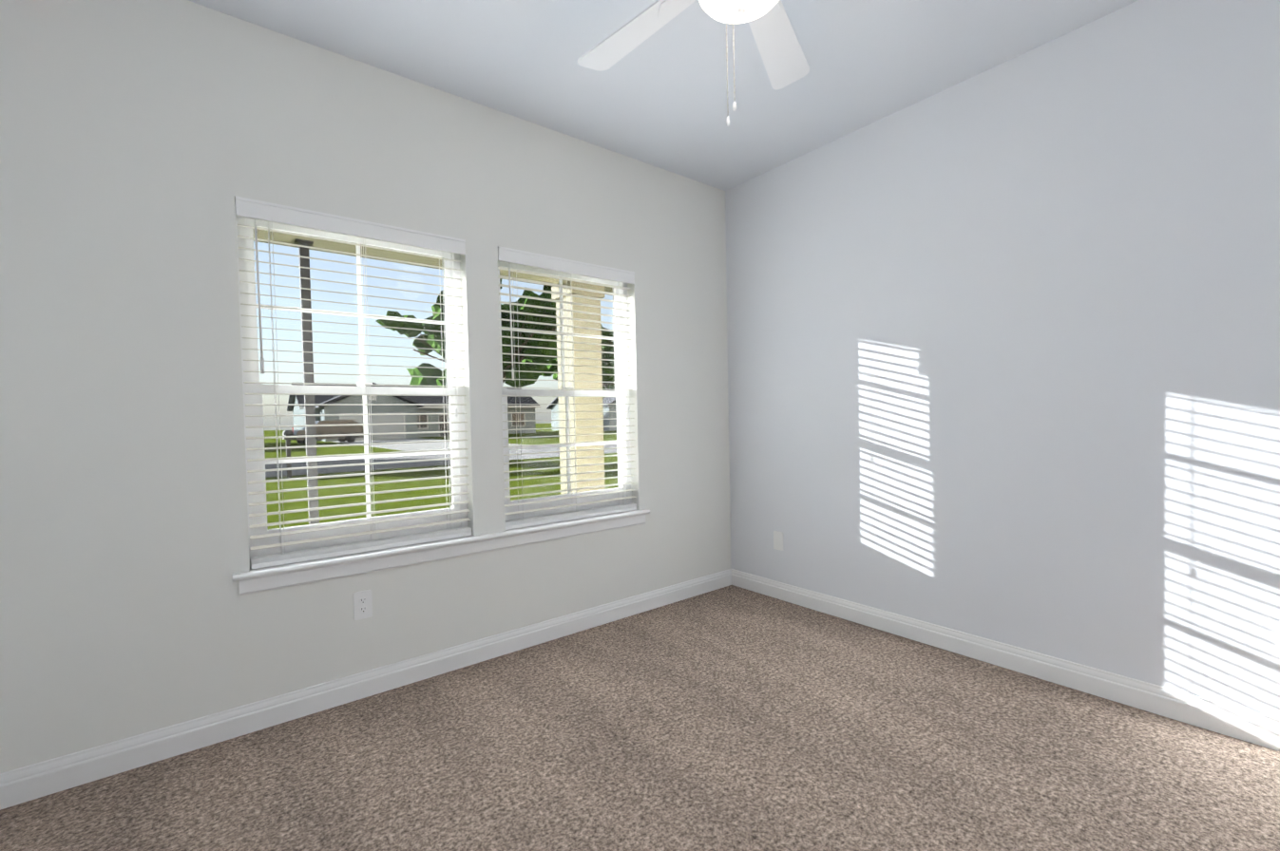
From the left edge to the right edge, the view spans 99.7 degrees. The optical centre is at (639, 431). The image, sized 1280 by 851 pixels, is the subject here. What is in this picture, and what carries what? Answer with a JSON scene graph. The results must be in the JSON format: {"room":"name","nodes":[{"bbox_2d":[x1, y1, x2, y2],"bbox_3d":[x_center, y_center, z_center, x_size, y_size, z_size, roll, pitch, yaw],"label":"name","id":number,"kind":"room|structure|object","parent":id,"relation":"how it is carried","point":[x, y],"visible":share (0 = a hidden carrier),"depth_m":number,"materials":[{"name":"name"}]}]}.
{"room":"empty bedroom","nodes":[
{"label":"empty bedroom","id":0,"kind":"room"},
{"bbox_2d":[0,0,731,773],"bbox_3d":[-0.832,-0.264,2.751,3.775,3.290,0.200,-2,2,-38],"label":"wall","id":1,"kind":"structure","parent":0,"point":[143,143],"depth_m":2.02,"materials":[{"name":"white paint"}]},
{"bbox_2d":[234,203,467,567],"bbox_3d":[-1.253,-0.193,2.444,0.890,1.438,0.090,-2,2,-38],"label":"window","id":2,"kind":"structure","parent":1,"relation":"in","point":[245,332],"depth_m":2.39,"materials":[{"name":"white plastic"}]},
{"bbox_2d":[235,195,471,569],"bbox_3d":[-1.196,-0.193,2.372,0.886,1.434,0.076,-2,2,-38],"label":"window blind","id":3,"kind":"object","parent":2,"relation":"attached to","point":[260,210],"visible":1,"depth_m":2.32,"materials":[{"name":"white plastic"}]},
{"bbox_2d":[353,590,372,620],"bbox_3d":[-1.198,0.750,2.337,0.072,0.118,0.009,-2,2,-38],"label":"electrical outlet","id":4,"kind":"object","parent":1,"relation":"attached to","point":[362,604],"visible":1,"depth_m":2.33,"materials":[{"name":"white plastic"}]},
{"bbox_2d":[0,569,733,810],"bbox_3d":[-0.735,1.077,2.703,3.480,0.108,0.015,-2,2,-38],"label":"baseboard","id":5,"kind":"structure","parent":1,"relation":"attached to","point":[38,780],"depth_m":2.19,"materials":[{"name":"white paint"}]},
{"bbox_2d":[231,509,649,595],"bbox_3d":[-0.768,0.551,2.704,2.033,0.084,0.114,-2,2,-38],"label":"window sill","id":6,"kind":"structure","parent":1,"relation":"attached to","point":[267,579],"depth_m":2.46,"materials":[{"name":"white paint"}]},
{"bbox_2d":[497,261,631,520],"bbox_3d":[-0.434,-0.227,3.092,0.867,1.438,0.090,-2,2,-38],"label":"window","id":7,"kind":"structure","parent":1,"relation":"in","point":[621,396],"depth_m":3.09,"materials":[{"name":"white plastic"}]},
{"bbox_2d":[497,246,636,530],"bbox_3d":[-0.377,-0.228,3.020,0.863,1.434,0.076,-2,2,-38],"label":"window blind","id":8,"kind":"object","parent":7,"relation":"attached to","point":[508,256],"visible":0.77,"depth_m":2.98,"materials":[{"name":"white plastic"}]},
{"bbox_2d":[0,585,1279,850],"bbox_3d":[0.602,1.221,1.017,3.775,0.150,4.320,-2,2,-38],"label":"floor","id":9,"kind":"structure","parent":0,"point":[732,718],"depth_m":1.83,"materials":[{"name":"carpet"}]},
{"bbox_2d":[188,0,1138,191],"bbox_3d":[0.540,-1.652,0.943,3.775,0.120,4.320,-2,2,-38],"label":"ceiling","id":10,"kind":"structure","parent":0,"point":[658,98],"depth_m":2.35,"materials":[{"name":"white paint"}]},
{"bbox_2d":[577,0,809,126],"bbox_3d":[0.257,-1.280,1.569,1.333,0.644,1.312,-2,2,-38],"label":"ceiling fan","id":11,"kind":"object","parent":10,"relation":"hanging from","point":[784,60],"visible":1,"depth_m":1.86,"materials":[{"name":"white"}]},
{"bbox_2d":[725,0,1279,719],"bbox_3d":[2.004,-0.283,2.112,0.120,2.740,4.320,-2,2,-38],"label":"wall","id":12,"kind":"structure","parent":0,"point":[1002,352],"depth_m":2.33,"materials":[{"name":"white paint"}]},
{"bbox_2d":[773,531,783,551],"bbox_3d":[0.889,0.701,3.471,0.008,0.118,0.072,-2,2,-38],"label":"electrical outlet","id":13,"kind":"object","parent":12,"relation":"attached to","point":[777,541],"visible":1,"depth_m":3.47,"materials":[{"name":"white plastic"}]},
{"bbox_2d":[733,570,1279,751],"bbox_3d":[1.942,1.034,2.152,0.015,0.108,4.200,-2,2,-38],"label":"baseboard","id":14,"kind":"structure","parent":12,"relation":"attached to","point":[1238,723],"depth_m":2.34,"materials":[{"name":"white paint"}]},
{"bbox_2d":[1279,623,1279,655],"bbox_3d":[2.197,0.706,1.809,0.017,0.118,0.072,-2,2,-38],"label":"electrical outlet","id":15,"kind":"object","parent":12,"relation":"attached to","point":[1279,639],"visible":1,"depth_m":1.84,"materials":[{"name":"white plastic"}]},
{"label":"outside","id":16,"kind":"structure","parent":0,"visible":0},
{"bbox_2d":[263,423,618,529],"bbox_3d":[-47.434,0.249,91.118,200.000,0.300,196.180,-2,2,-38],"label":"lawn","id":17,"kind":"structure","parent":16,"point":[353,498],"depth_m":12.82,"materials":[{"name":"green plant"}]},
{"bbox_2d":[282,427,293,477],"bbox_3d":[-9.571,0.549,14.716,0.235,1.418,0.500,-2,2,-38],"label":"mailbox","id":18,"kind":"object","parent":17,"relation":"on","point":[289,449],"depth_m":14.67,"materials":[{"name":"grey"}]},
{"bbox_2d":[286,382,540,441],"bbox_3d":[-22.129,-2.224,55.762,22.900,5.380,13.100,-2,2,-38],"label":"house","id":19,"kind":"structure","parent":17,"relation":"on","point":[342,398],"depth_m":48.99,"materials":[{"name":"grey"}]},
{"bbox_2d":[333,438,527,451],"bbox_3d":[-8.871,0.515,42.367,200.000,0.028,24.300,-2,2,-38],"label":"sidewalk","id":20,"kind":"structure","parent":17,"relation":"on","point":[408,445],"depth_m":34.29,"materials":[{"name":"grey concrete"}]},
{"bbox_2d":[291,420,363,443],"bbox_3d":[-23.638,-0.003,40.689,1.848,1.714,4.640,0,2,40],"label":"car","id":21,"kind":"object","parent":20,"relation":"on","point":[343,422],"depth_m":40.40,"materials":[{"name":"grey"}]},
{"bbox_2d":[253,229,612,494],"bbox_3d":[-1.131,-0.193,3.911,11.100,3.098,1.950,-2,2,-38],"label":"porch","id":22,"kind":"object","parent":17,"relation":"on","point":[556,296],"depth_m":4.92,"materials":[{"name":"beige"}]},
{"bbox_2d":[293,238,319,524],"bbox_3d":[-2.260,-0.047,3.702,0.100,2.487,0.100,-2,2,-38],"label":"post","id":23,"kind":"object","parent":22,"relation":"on","point":[309,380],"depth_m":3.67,"materials":[{"name":"grey"}]},
{"bbox_2d":[265,444,617,477],"bbox_3d":[1.770,0.640,28.918,200.000,0.018,7.000,-2,2,-38],"label":"street","id":24,"kind":"structure","parent":17,"relation":"on","point":[446,463],"depth_m":19.64,"materials":[{"name":"grey asphalt"}]},
{"bbox_2d":[376,278,556,387],"bbox_3d":[-7.379,-3.486,26.466,9.436,8.784,9.134,-2,2,-38],"label":"tree","id":25,"kind":"object","parent":17,"relation":"on","point":[523,359],"depth_m":25.64,"materials":[{"name":"green plant"}]},
{"bbox_2d":[541,324,614,399],"bbox_3d":[-4.380,-4.901,43.468,9.586,10.605,8.454,-2,2,-38],"label":"tree","id":26,"kind":"object","parent":17,"relation":"on","point":[611,370],"depth_m":42.11,"materials":[{"name":"green plant"}]},
{"bbox_2d":[546,397,617,431],"bbox_3d":[-0.963,-3.110,72.501,18.900,5.380,13.100,-2,2,-38],"label":"house","id":27,"kind":"structure","parent":17,"relation":"on","point":[556,423],"depth_m":63.33,"materials":[{"name":"grey"}]}
]}

